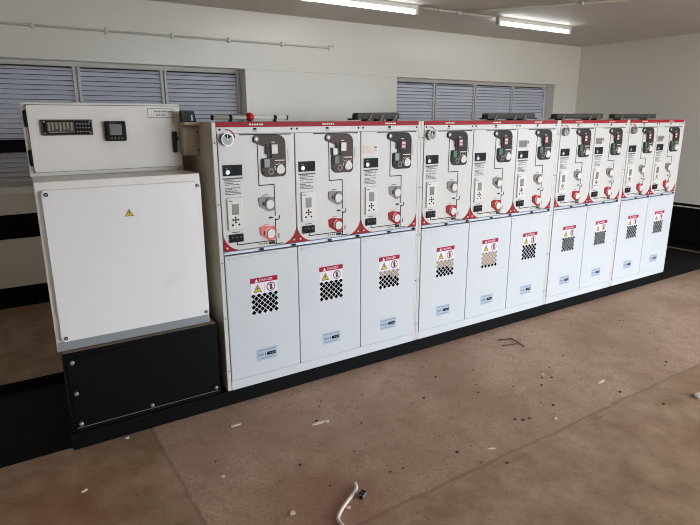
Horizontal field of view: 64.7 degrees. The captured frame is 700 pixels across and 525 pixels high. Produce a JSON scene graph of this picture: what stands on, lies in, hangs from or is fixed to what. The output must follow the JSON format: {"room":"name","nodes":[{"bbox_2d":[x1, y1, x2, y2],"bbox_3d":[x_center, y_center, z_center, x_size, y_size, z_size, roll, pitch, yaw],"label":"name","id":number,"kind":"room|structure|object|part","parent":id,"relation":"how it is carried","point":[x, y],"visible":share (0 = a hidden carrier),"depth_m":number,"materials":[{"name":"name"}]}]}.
{"room":"electrical room","nodes":[
{"label":"electrical room","id":0,"kind":"room"},
{"bbox_2d":[0,0,580,288],"bbox_3d":[-0.890,-1.190,5.653,10.160,2.487,0.280,-9,17,-32],"label":"wall","id":1,"kind":"structure","parent":0,"point":[360,49],"depth_m":5.40,"materials":[{"name":"paint"}]},
{"bbox_2d":[0,213,40,239],"bbox_3d":[-2.845,-0.270,4.397,4.900,0.197,0.006,-9,17,-32],"label":"band","id":2,"kind":"object","parent":1,"relation":"attached to","point":[15,226],"depth_m":4.49,"materials":[{"name":"black paint"}]},
{"bbox_2d":[0,283,49,309],"bbox_3d":[-0.809,-0.040,5.829,9.760,0.172,0.004,-9,17,-32],"label":"baseboard","id":3,"kind":"structure","parent":1,"relation":"attached to","point":[26,295],"depth_m":4.62,"materials":[{"name":"black paint"}]},
{"bbox_2d":[0,59,241,194],"bbox_3d":[-2.655,-1.083,4.415,3.865,1.041,0.225,-9,17,-32],"label":"window","id":4,"kind":"structure","parent":1,"relation":"in","point":[207,92],"depth_m":4.70,"materials":[{"name":"paint"}]},
{"bbox_3d":[-2.639,-0.603,4.517,3.861,0.062,0.173,-9,17,-32],"label":"sill","id":5,"kind":"part","parent":4,"relation":"part of","materials":[{"name":"white paint"}]},
{"bbox_3d":[-2.600,-1.143,4.546,0.658,0.921,0.046,-9,17,-32],"label":"louvre panel","id":6,"kind":"part","parent":4,"relation":"part of","materials":[{"name":"metal"}]},
{"bbox_3d":[-1.999,-1.243,4.925,0.658,0.921,0.046,-9,17,-32],"label":"louvre panel","id":7,"kind":"part","parent":4,"relation":"part of","materials":[{"name":"metal"}]},
{"bbox_3d":[-1.394,-1.344,5.307,0.667,0.921,0.046,-9,17,-32],"label":"louvre panel","id":8,"kind":"part","parent":4,"relation":"part of","materials":[{"name":"metal"}]},
{"bbox_2d":[0,21,333,49],"bbox_3d":[-2.490,-1.823,4.218,5.541,0.053,0.034,-9,17,-32],"label":"conduit","id":9,"kind":"object","parent":1,"relation":"attached to","point":[32,25],"visible":1,"depth_m":4.74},
{"bbox_2d":[245,69,577,85],"bbox_3d":[1.139,-2.188,6.588,5.095,0.006,0.002,-9,17,-32],"label":"joint","id":10,"kind":"object","parent":1,"relation":"attached to","point":[245,69],"visible":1,"depth_m":5.73,"materials":[{"name":"paint"}]},
{"bbox_2d":[396,78,545,120],"bbox_3d":[1.646,-1.795,7.128,2.765,1.033,0.225,-9,17,-32],"label":"window","id":11,"kind":"structure","parent":1,"relation":"in","point":[417,99],"depth_m":7.02,"materials":[{"name":"paint"}]},
{"bbox_3d":[0.735,-1.695,6.650,0.635,0.913,0.046,-9,17,-32],"label":"louvre panel","id":12,"kind":"part","parent":11,"relation":"part of","materials":[{"name":"metal"}]},
{"bbox_3d":[1.308,-1.790,7.012,0.615,0.913,0.046,-9,17,-32],"label":"louvre panel","id":13,"kind":"part","parent":11,"relation":"part of","materials":[{"name":"metal"}]},
{"bbox_3d":[1.886,-1.887,7.376,0.645,0.913,0.046,-9,17,-32],"label":"louvre panel","id":14,"kind":"part","parent":11,"relation":"part of","materials":[{"name":"metal"}]},
{"bbox_3d":[2.466,-1.983,7.742,0.620,0.913,0.046,-9,17,-32],"label":"louvre panel","id":15,"kind":"part","parent":11,"relation":"part of","materials":[{"name":"metal"}]},
{"bbox_2d":[0,269,699,524],"bbox_3d":[1.360,1.285,2.739,9.760,0.850,7.940,-9,17,-32],"label":"floor","id":16,"kind":"structure","parent":0,"point":[638,462],"depth_m":2.69,"materials":[{"name":"concrete"}]},
{"bbox_2d":[0,372,64,396],"bbox_3d":[-0.166,0.441,4.405,9.200,0.054,0.047,-9,17,-32],"label":"edging","id":17,"kind":"object","parent":16,"relation":"attached to","point":[57,378],"depth_m":3.29,"materials":[{"name":"black paint"}]},
{"bbox_2d":[20,102,220,433],"bbox_3d":[-1.167,-0.035,2.831,0.735,1.504,0.638,-9,17,-32],"label":"cabinet","id":18,"kind":"object","parent":16,"relation":"on","point":[120,217],"visible":1,"depth_m":2.61,"materials":[{"name":"white metal"}]},
{"bbox_3d":[-1.155,-0.600,2.653,0.669,0.296,0.021,-9,17,-32],"label":"door","id":19,"kind":"part","parent":18,"relation":"part of","materials":[{"name":"white metal"}]},
{"bbox_3d":[-1.016,-0.019,2.589,0.681,0.682,0.022,-9,17,-32],"label":"panel","id":20,"kind":"part","parent":18,"relation":"part of","materials":[{"name":"white metal"}]},
{"bbox_3d":[-0.941,-0.743,2.746,0.128,0.044,0.002,-9,17,-32],"label":"name plate","id":21,"kind":"part","parent":18,"relation":"part of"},
{"bbox_2d":[178,111,420,390],"bbox_3d":[-0.375,-0.184,3.461,1.388,1.469,0.879,-9,17,-32],"label":"cabinet","id":22,"kind":"object","parent":16,"relation":"on","point":[310,228],"depth_m":3.06,"materials":[{"name":"white metal"}]},
{"bbox_3d":[-0.812,-0.731,2.765,0.073,0.056,0.042,-9,17,-32],"label":"lifting bracket","id":23,"kind":"part","parent":22,"relation":"part of","materials":[{"name":"black metal"}]},
{"bbox_3d":[-0.604,-0.099,2.815,0.080,0.080,0.004,-9,17,-32],"label":"corner plate","id":24,"kind":"part","parent":22,"relation":"part of","materials":[{"name":"red metal"}]},
{"bbox_2d":[210,112,287,121],"bbox_3d":[-0.515,-0.753,2.862,0.422,0.046,0.046,-9,17,-32],"label":"rod","id":25,"kind":"object","parent":22,"relation":"on","point":[249,117],"visible":1,"depth_m":2.84,"materials":[{"name":"silver plastic"}]},
{"bbox_3d":[-0.520,-0.753,2.858,0.046,0.046,0.046,-9,17,-32],"label":"ball knob","id":26,"kind":"part","parent":25,"relation":"part of","materials":[{"name":"red plastic"}]},
{"bbox_3d":[-0.468,0.276,3.014,0.415,0.692,0.016,-9,17,-32],"label":"door","id":27,"kind":"part","parent":22,"relation":"part of","materials":[{"name":"white metal"}]},
{"bbox_2d":[258,194,274,210],"bbox_3d":[-0.433,-0.308,2.872,0.088,0.089,0.012,-9,17,-32],"label":"knob","id":28,"kind":"object","parent":22,"relation":"attached to","point":[266,202],"depth_m":2.87,"materials":[{"name":"grey plastic"}]},
{"bbox_2d":[260,224,275,239],"bbox_3d":[-0.432,-0.159,2.910,0.088,0.089,0.012,-9,17,-32],"label":"knob","id":29,"kind":"object","parent":22,"relation":"attached to","point":[267,231],"depth_m":2.91,"materials":[{"name":"red plastic"}]},
{"bbox_3d":[-0.409,-0.544,2.826,0.180,0.212,0.014,-9,17,-32],"label":"mimic plate","id":30,"kind":"part","parent":22,"relation":"part of","materials":[{"name":"black plastic"}]},
{"bbox_3d":[-0.325,-0.145,2.991,0.080,0.080,0.004,-9,17,-32],"label":"corner plate","id":31,"kind":"part","parent":22,"relation":"part of","materials":[{"name":"metal"}]},
{"bbox_3d":[-0.252,-0.157,3.037,0.080,0.080,0.004,-9,17,-32],"label":"corner plate","id":32,"kind":"part","parent":22,"relation":"part of","materials":[{"name":"red metal"}]},
{"bbox_3d":[-0.119,-0.735,2.988,1.259,0.055,0.016,-9,17,-32],"label":"header panel","id":33,"kind":"part","parent":22,"relation":"part of","materials":[{"name":"white metal"}]},
{"bbox_3d":[-0.116,-0.131,3.142,1.259,0.018,0.023,-9,17,-32],"label":"rail","id":34,"kind":"part","parent":22,"relation":"part of","materials":[{"name":"metal"}]},
{"bbox_3d":[-0.116,0.580,3.331,1.259,0.054,0.015,-9,17,-32],"label":"kick plate","id":35,"kind":"part","parent":22,"relation":"part of","materials":[{"name":"white metal"}]},
{"bbox_3d":[-0.116,0.217,3.235,0.415,0.692,0.016,-9,17,-32],"label":"door","id":36,"kind":"part","parent":22,"relation":"part of","materials":[{"name":"white metal"}]},
{"bbox_2d":[328,189,341,204],"bbox_3d":[-0.081,-0.367,3.093,0.088,0.089,0.012,-9,17,-32],"label":"knob","id":37,"kind":"object","parent":22,"relation":"attached to","point":[334,195],"depth_m":3.09,"materials":[{"name":"grey plastic"}]},
{"bbox_2d":[329,216,341,231],"bbox_3d":[-0.080,-0.217,3.132,0.088,0.089,0.012,-9,17,-32],"label":"knob","id":38,"kind":"object","parent":22,"relation":"attached to","point":[335,222],"depth_m":3.13,"materials":[{"name":"red plastic"}]},
{"bbox_3d":[-0.057,-0.603,3.047,0.180,0.212,0.014,-9,17,-32],"label":"mimic plate","id":39,"kind":"part","parent":22,"relation":"part of","materials":[{"name":"black plastic"}]},
{"bbox_3d":[0.027,-0.204,3.213,0.080,0.080,0.004,-9,17,-32],"label":"corner plate","id":40,"kind":"part","parent":22,"relation":"part of","materials":[{"name":"metal"}]},
{"bbox_3d":[0.100,-0.216,3.259,0.080,0.080,0.004,-9,17,-32],"label":"corner plate","id":41,"kind":"part","parent":22,"relation":"part of","materials":[{"name":"metal"}]},
{"bbox_2d":[347,112,398,120],"bbox_3d":[0.145,-0.920,3.485,0.379,0.052,0.072,-9,17,-32],"label":"carrier","id":42,"kind":"object","parent":22,"relation":"on","point":[393,116],"visible":0.95,"depth_m":3.46,"materials":[{"name":"grey metal"}]},
{"bbox_3d":[0.236,0.159,3.457,0.415,0.692,0.016,-9,17,-32],"label":"door","id":43,"kind":"part","parent":22,"relation":"part of","materials":[{"name":"white metal"}]},
{"bbox_2d":[388,210,399,223],"bbox_3d":[0.271,-0.276,3.354,0.088,0.089,0.012,-9,17,-32],"label":"knob","id":44,"kind":"object","parent":22,"relation":"attached to","point":[393,215],"depth_m":3.35,"materials":[{"name":"red plastic"}]},
{"bbox_2d":[389,184,400,198],"bbox_3d":[0.271,-0.426,3.315,0.088,0.089,0.012,-9,17,-32],"label":"knob","id":45,"kind":"object","parent":22,"relation":"attached to","point":[394,189],"depth_m":3.31,"materials":[{"name":"grey plastic"}]},
{"bbox_3d":[0.295,-0.661,3.269,0.180,0.212,0.014,-9,17,-32],"label":"mimic plate","id":46,"kind":"part","parent":22,"relation":"part of","materials":[{"name":"black plastic"}]},
{"bbox_3d":[0.379,-0.262,3.435,0.080,0.080,0.004,-9,17,-32],"label":"corner plate","id":47,"kind":"part","parent":22,"relation":"part of","materials":[{"name":"red metal"}]},
{"bbox_2d":[312,420,325,425],"bbox_3d":[-0.160,0.823,2.832,0.078,0.004,0.020,-8,16,-26],"label":"paper scrap","id":48,"kind":"object","parent":16,"relation":"on","point":[323,421],"visible":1,"depth_m":2.83,"materials":[{"name":"beige paper"}]},
{"bbox_2d":[336,482,357,524],"bbox_3d":[-0.013,0.980,2.196,0.073,0.019,0.322,1,15,5],"label":"cable offcut","id":49,"kind":"object","parent":16,"relation":"on","point":[353,493],"visible":1,"depth_m":2.22,"materials":[{"name":"white plastic"}]},
{"bbox_2d":[359,489,366,499],"bbox_3d":[0.051,0.956,2.275,0.023,0.024,0.036,8,16,27],"label":"connector","id":50,"kind":"object","parent":16,"relation":"on","point":[363,493],"visible":1,"depth_m":2.27,"materials":[{"name":"black plastic"}]},
{"bbox_2d":[70,259,699,449],"bbox_3d":[1.191,0.293,4.701,6.554,0.084,0.927,-9,17,-32],"label":"base frame","id":51,"kind":"object","parent":16,"relation":"on","point":[93,436],"visible":0.33,"depth_m":3.33,"materials":[{"name":"black metal"}]},
{"bbox_2d":[215,319,685,492],"bbox_3d":[0.878,0.726,3.197,3.289,0.003,1.241,-9,17,-32],"label":"rubble","id":52,"kind":"object","parent":16,"relation":"on","point":[507,462],"visible":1,"depth_m":3.01,"materials":[{"name":"black stone"}]},
{"bbox_2d":[415,120,558,339],"bbox_3d":[0.753,-0.345,4.179,1.304,1.413,0.879,-9,17,-32],"label":"cabinet","id":53,"kind":"object","parent":16,"relation":"on","point":[486,186],"visible":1,"depth_m":3.79,"materials":[{"name":"white metal"}]},
{"bbox_3d":[0.489,-0.281,3.504,0.080,0.080,0.004,-9,17,-32],"label":"corner plate","id":54,"kind":"part","parent":53,"relation":"part of","materials":[{"name":"metal"}]},
{"bbox_3d":[0.625,0.094,3.703,0.415,0.692,0.016,-9,17,-32],"label":"door","id":55,"kind":"part","parent":53,"relation":"part of","materials":[{"name":"white metal"}]},
{"bbox_2d":[446,203,455,216],"bbox_3d":[0.661,-0.341,3.599,0.088,0.089,0.012,-9,17,-32],"label":"knob","id":56,"kind":"object","parent":53,"relation":"attached to","point":[450,207],"depth_m":3.60,"materials":[{"name":"red plastic"}]},
{"bbox_2d":[447,179,456,192],"bbox_3d":[0.660,-0.491,3.561,0.088,0.089,0.012,-9,17,-32],"label":"knob","id":57,"kind":"object","parent":53,"relation":"attached to","point":[451,183],"depth_m":3.56,"materials":[{"name":"grey plastic"}]},
{"bbox_3d":[0.684,-0.726,3.515,0.180,0.212,0.014,-9,17,-32],"label":"mimic plate","id":58,"kind":"part","parent":53,"relation":"part of","materials":[{"name":"black plastic"}]},
{"bbox_3d":[0.768,-0.327,3.680,0.080,0.080,0.004,-9,17,-32],"label":"corner plate","id":59,"kind":"part","parent":53,"relation":"part of","materials":[{"name":"metal"}]},
{"bbox_3d":[0.841,-0.339,3.726,0.080,0.080,0.004,-9,17,-32],"label":"corner plate","id":60,"kind":"part","parent":53,"relation":"part of","materials":[{"name":"metal"}]},
{"bbox_3d":[0.977,0.398,4.020,1.259,0.054,0.015,-9,17,-32],"label":"kick plate","id":61,"kind":"part","parent":53,"relation":"part of","materials":[{"name":"white metal"}]},
{"bbox_3d":[0.977,-0.313,3.831,1.259,0.018,0.023,-9,17,-32],"label":"rail","id":62,"kind":"part","parent":53,"relation":"part of","materials":[{"name":"metal"}]},
{"bbox_3d":[0.977,0.035,3.925,0.415,0.692,0.016,-9,17,-32],"label":"door","id":63,"kind":"part","parent":53,"relation":"part of","materials":[{"name":"white metal"}]},
{"bbox_3d":[0.974,-0.917,3.677,1.259,0.055,0.016,-9,17,-32],"label":"header panel","id":64,"kind":"part","parent":53,"relation":"part of","materials":[{"name":"metal"}]},
{"bbox_2d":[491,198,500,210],"bbox_3d":[1.012,-0.399,3.821,0.088,0.089,0.012,-9,17,-32],"label":"knob","id":65,"kind":"object","parent":53,"relation":"attached to","point":[495,202],"depth_m":3.82,"materials":[{"name":"red plastic"}]},
{"bbox_2d":[493,177,501,188],"bbox_3d":[1.012,-0.549,3.782,0.088,0.089,0.012,-9,17,-32],"label":"knob","id":66,"kind":"object","parent":53,"relation":"attached to","point":[497,181],"depth_m":3.78,"materials":[{"name":"grey plastic"}]},
{"bbox_3d":[1.036,-0.785,3.736,0.180,0.212,0.014,-9,17,-32],"label":"mimic plate","id":67,"kind":"part","parent":53,"relation":"part of","materials":[{"name":"black plastic"}]},
{"bbox_2d":[479,113,536,119],"bbox_3d":[1.197,-1.095,4.148,0.620,0.052,0.072,-9,17,-32],"label":"carrier","id":68,"kind":"object","parent":53,"relation":"on","point":[489,116],"visible":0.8,"depth_m":4.10,"materials":[{"name":"grey metal"}]},
{"bbox_3d":[1.329,-0.023,4.146,0.415,0.692,0.016,-9,17,-32],"label":"door","id":69,"kind":"part","parent":53,"relation":"part of","materials":[{"name":"white metal"}]},
{"bbox_2d":[532,194,539,205],"bbox_3d":[1.364,-0.458,4.043,0.088,0.089,0.012,-9,17,-32],"label":"knob","id":70,"kind":"object","parent":53,"relation":"attached to","point":[535,197],"depth_m":4.04,"materials":[{"name":"red plastic"}]},
{"bbox_2d":[534,172,541,184],"bbox_3d":[1.364,-0.608,4.004,0.088,0.089,0.012,-9,17,-32],"label":"knob","id":71,"kind":"object","parent":53,"relation":"attached to","point":[537,175],"depth_m":4.00,"materials":[{"name":"grey plastic"}]},
{"bbox_3d":[1.387,-0.844,3.958,0.180,0.212,0.014,-9,17,-32],"label":"mimic plate","id":72,"kind":"part","parent":53,"relation":"part of","materials":[{"name":"black plastic"}]},
{"bbox_2d":[498,338,524,346],"bbox_3d":[1.106,0.558,3.827,0.140,0.010,0.161,-4,15,-13],"label":"scrap","id":73,"kind":"object","parent":16,"relation":"on","point":[508,338],"visible":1,"depth_m":3.83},
{"bbox_2d":[543,120,628,304],"bbox_3d":[1.670,-0.498,4.757,0.884,1.413,0.879,-9,17,-32],"label":"cabinet","id":74,"kind":"object","parent":16,"relation":"on","point":[590,154],"visible":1,"depth_m":4.39,"materials":[{"name":"white metal"}]},
{"bbox_3d":[1.718,-0.088,4.392,0.415,0.692,0.016,-9,17,-32],"label":"door","id":75,"kind":"part","parent":74,"relation":"part of","materials":[{"name":"white metal"}]},
{"bbox_2d":[572,189,578,200],"bbox_3d":[1.754,-0.523,4.289,0.088,0.089,0.012,-9,17,-32],"label":"knob","id":76,"kind":"object","parent":74,"relation":"attached to","point":[575,192],"depth_m":4.29,"materials":[{"name":"red plastic"}]},
{"bbox_2d":[549,113,602,119],"bbox_3d":[1.871,-1.208,4.573,0.669,0.052,0.072,-9,17,-32],"label":"carrier","id":77,"kind":"object","parent":74,"relation":"on","point":[595,116],"visible":0.94,"depth_m":4.54,"materials":[{"name":"grey metal"}]},
{"bbox_3d":[1.894,0.245,4.598,0.839,0.054,0.015,-9,17,-32],"label":"kick plate","id":78,"kind":"part","parent":74,"relation":"part of","materials":[{"name":"white metal"}]},
{"bbox_2d":[574,169,581,180],"bbox_3d":[1.753,-0.673,4.250,0.088,0.089,0.012,-9,17,-32],"label":"knob","id":79,"kind":"object","parent":74,"relation":"attached to","point":[577,172],"depth_m":4.25,"materials":[{"name":"grey plastic"}]},
{"bbox_3d":[1.777,-0.908,4.204,0.180,0.212,0.014,-9,17,-32],"label":"mimic plate","id":80,"kind":"part","parent":74,"relation":"part of","materials":[{"name":"black plastic"}]},
{"bbox_3d":[1.894,-0.466,4.410,0.839,0.018,0.023,-9,17,-32],"label":"rail","id":81,"kind":"part","parent":74,"relation":"part of","materials":[{"name":"metal"}]},
{"bbox_3d":[1.891,-1.069,4.256,0.839,0.055,0.016,-9,17,-32],"label":"header panel","id":82,"kind":"part","parent":74,"relation":"part of","materials":[{"name":"white metal"}]},
{"bbox_3d":[2.070,-0.147,4.614,0.415,0.692,0.016,-9,17,-32],"label":"door","id":83,"kind":"part","parent":74,"relation":"part of","materials":[{"name":"white metal"}]},
{"bbox_2d":[604,187,610,196],"bbox_3d":[2.106,-0.581,4.510,0.088,0.089,0.012,-9,17,-32],"label":"knob","id":84,"kind":"object","parent":74,"relation":"attached to","point":[607,190],"depth_m":4.51,"materials":[{"name":"red plastic"}]},
{"bbox_2d":[606,168,612,177],"bbox_3d":[2.105,-0.731,4.471,0.088,0.089,0.012,-9,17,-32],"label":"knob","id":85,"kind":"object","parent":74,"relation":"attached to","point":[609,171],"depth_m":4.47,"materials":[{"name":"grey plastic"}]},
{"bbox_3d":[2.129,-0.967,4.426,0.180,0.212,0.014,-9,17,-32],"label":"mimic plate","id":86,"kind":"part","parent":74,"relation":"part of","materials":[{"name":"black plastic"}]},
{"bbox_2d":[609,120,684,285],"bbox_3d":[2.411,-0.621,5.224,0.884,1.413,0.879,-9,17,-32],"label":"cabinet","id":87,"kind":"object","parent":16,"relation":"on","point":[653,147],"visible":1,"depth_m":4.86,"materials":[{"name":"white metal"}]},
{"bbox_3d":[2.459,-0.212,4.859,0.415,0.692,0.016,-9,17,-32],"label":"door","id":88,"kind":"part","parent":87,"relation":"part of","materials":[{"name":"white metal"}]},
{"bbox_2d":[609,114,655,119],"bbox_3d":[2.571,-1.324,5.014,0.659,0.052,0.072,-9,17,-32],"label":"carrier","id":89,"kind":"object","parent":87,"relation":"on","point":[611,116],"visible":1,"depth_m":4.95,"materials":[{"name":"grey metal"}]},
{"bbox_3d":[2.635,0.122,5.065,0.839,0.054,0.015,-9,17,-32],"label":"kick plate","id":90,"kind":"part","parent":87,"relation":"part of","materials":[{"name":"white metal"}]},
{"bbox_2d":[636,182,642,191],"bbox_3d":[2.495,-0.646,4.756,0.088,0.089,0.012,-9,17,-32],"label":"knob","id":91,"kind":"object","parent":87,"relation":"attached to","point":[639,185],"depth_m":4.75,"materials":[{"name":"red plastic"}]},
{"bbox_2d":[638,165,644,173],"bbox_3d":[2.494,-0.796,4.717,0.088,0.089,0.012,-9,17,-32],"label":"knob","id":92,"kind":"object","parent":87,"relation":"attached to","point":[641,168],"depth_m":4.71,"materials":[{"name":"grey plastic"}]},
{"bbox_3d":[2.635,-0.590,4.877,0.839,0.018,0.023,-9,17,-32],"label":"rail","id":93,"kind":"part","parent":87,"relation":"part of","materials":[{"name":"metal"}]},
{"bbox_3d":[2.518,-1.032,4.671,0.180,0.212,0.014,-9,17,-32],"label":"mimic plate","id":94,"kind":"part","parent":87,"relation":"part of","materials":[{"name":"black plastic"}]},
{"bbox_3d":[2.811,-0.270,5.081,0.415,0.692,0.016,-9,17,-32],"label":"door","id":95,"kind":"part","parent":87,"relation":"part of","materials":[{"name":"white metal"}]},
{"bbox_3d":[2.632,-1.193,4.723,0.839,0.055,0.016,-9,17,-32],"label":"header panel","id":96,"kind":"part","parent":87,"relation":"part of","materials":[{"name":"white metal"}]},
{"bbox_2d":[663,179,668,188],"bbox_3d":[2.847,-0.705,4.978,0.088,0.089,0.012,-9,17,-32],"label":"knob","id":97,"kind":"object","parent":87,"relation":"attached to","point":[665,181],"depth_m":4.98,"materials":[{"name":"red plastic"}]},
{"bbox_2d":[665,163,670,171],"bbox_3d":[2.846,-0.855,4.939,0.088,0.089,0.012,-9,17,-32],"label":"knob","id":98,"kind":"object","parent":87,"relation":"attached to","point":[667,165],"depth_m":4.94,"materials":[{"name":"grey plastic"}]},
{"bbox_3d":[2.870,-1.091,4.893,0.180,0.212,0.014,-9,17,-32],"label":"mimic plate","id":99,"kind":"part","parent":87,"relation":"part of","materials":[{"name":"black plastic"}]},
{"bbox_2d":[664,238,699,267],"bbox_3d":[3.212,-0.250,6.894,1.780,0.020,2.500,-9,17,-32],"label":"trench cover","id":100,"kind":"object","parent":16,"relation":"on","point":[677,251],"visible":0.21,"depth_m":6.36,"materials":[{"name":"black metal"}]},
{"bbox_2d":[694,392,699,398],"bbox_3d":[1.951,0.744,3.082,0.068,0.026,0.054,-9,17,-32],"label":"stone","id":101,"kind":"object","parent":16,"relation":"on","point":[697,395],"visible":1,"depth_m":3.07,"materials":[{"name":"white stone"}]},
{"bbox_2d":[151,0,699,46],"bbox_3d":[1.297,-1.627,2.069,10.160,0.150,8.140,-9,17,-32],"label":"ceiling","id":102,"kind":"structure","parent":0,"point":[614,22],"depth_m":5.44,"materials":[{"name":"paint"}]},
{"bbox_2d":[298,0,418,14],"bbox_3d":[0.091,-2.166,4.606,1.218,0.077,0.044,-9,17,-32],"label":"ceiling lamp","id":103,"kind":"object","parent":102,"relation":"attached to","point":[378,3],"visible":1,"depth_m":4.69,"materials":[{"name":"white plastic"}]},
{"bbox_2d":[421,6,492,17],"bbox_3d":[1.018,-2.340,5.186,0.895,0.036,0.068,-9,17,-32],"label":"conduit","id":104,"kind":"object","parent":102,"relation":"attached to","point":[457,13],"visible":1,"depth_m":5.15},
{"bbox_2d":[496,16,570,33],"bbox_3d":[1.938,-2.474,5.771,1.148,0.077,0.044,-9,17,-32],"label":"ceiling lamp","id":105,"kind":"object","parent":102,"relation":"attached to","point":[499,20],"visible":1,"depth_m":5.73,"materials":[{"name":"white plastic"}]},
{"bbox_2d":[465,0,638,12],"bbox_3d":[3.242,-2.111,4.257,4.709,0.025,0.072,6,16,23],"label":"conduit","id":106,"kind":"object","parent":102,"relation":"attached to","point":[604,1],"visible":1,"depth_m":4.88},
{"bbox_2d":[574,33,699,204],"bbox_3d":[5.472,-1.046,5.030,0.200,2.487,7.740,-9,17,-32],"label":"wall","id":107,"kind":"structure","parent":0,"point":[660,76],"depth_m":7.04,"materials":[{"name":"paint"}]},
{"bbox_2d":[668,202,699,242],"bbox_3d":[5.386,-0.058,5.227,0.012,0.475,7.740,-9,17,-32],"label":"baseboard","id":108,"kind":"structure","parent":107,"relation":"attached to","point":[685,218],"depth_m":6.95,"materials":[{"name":"black paint"}]}
]}

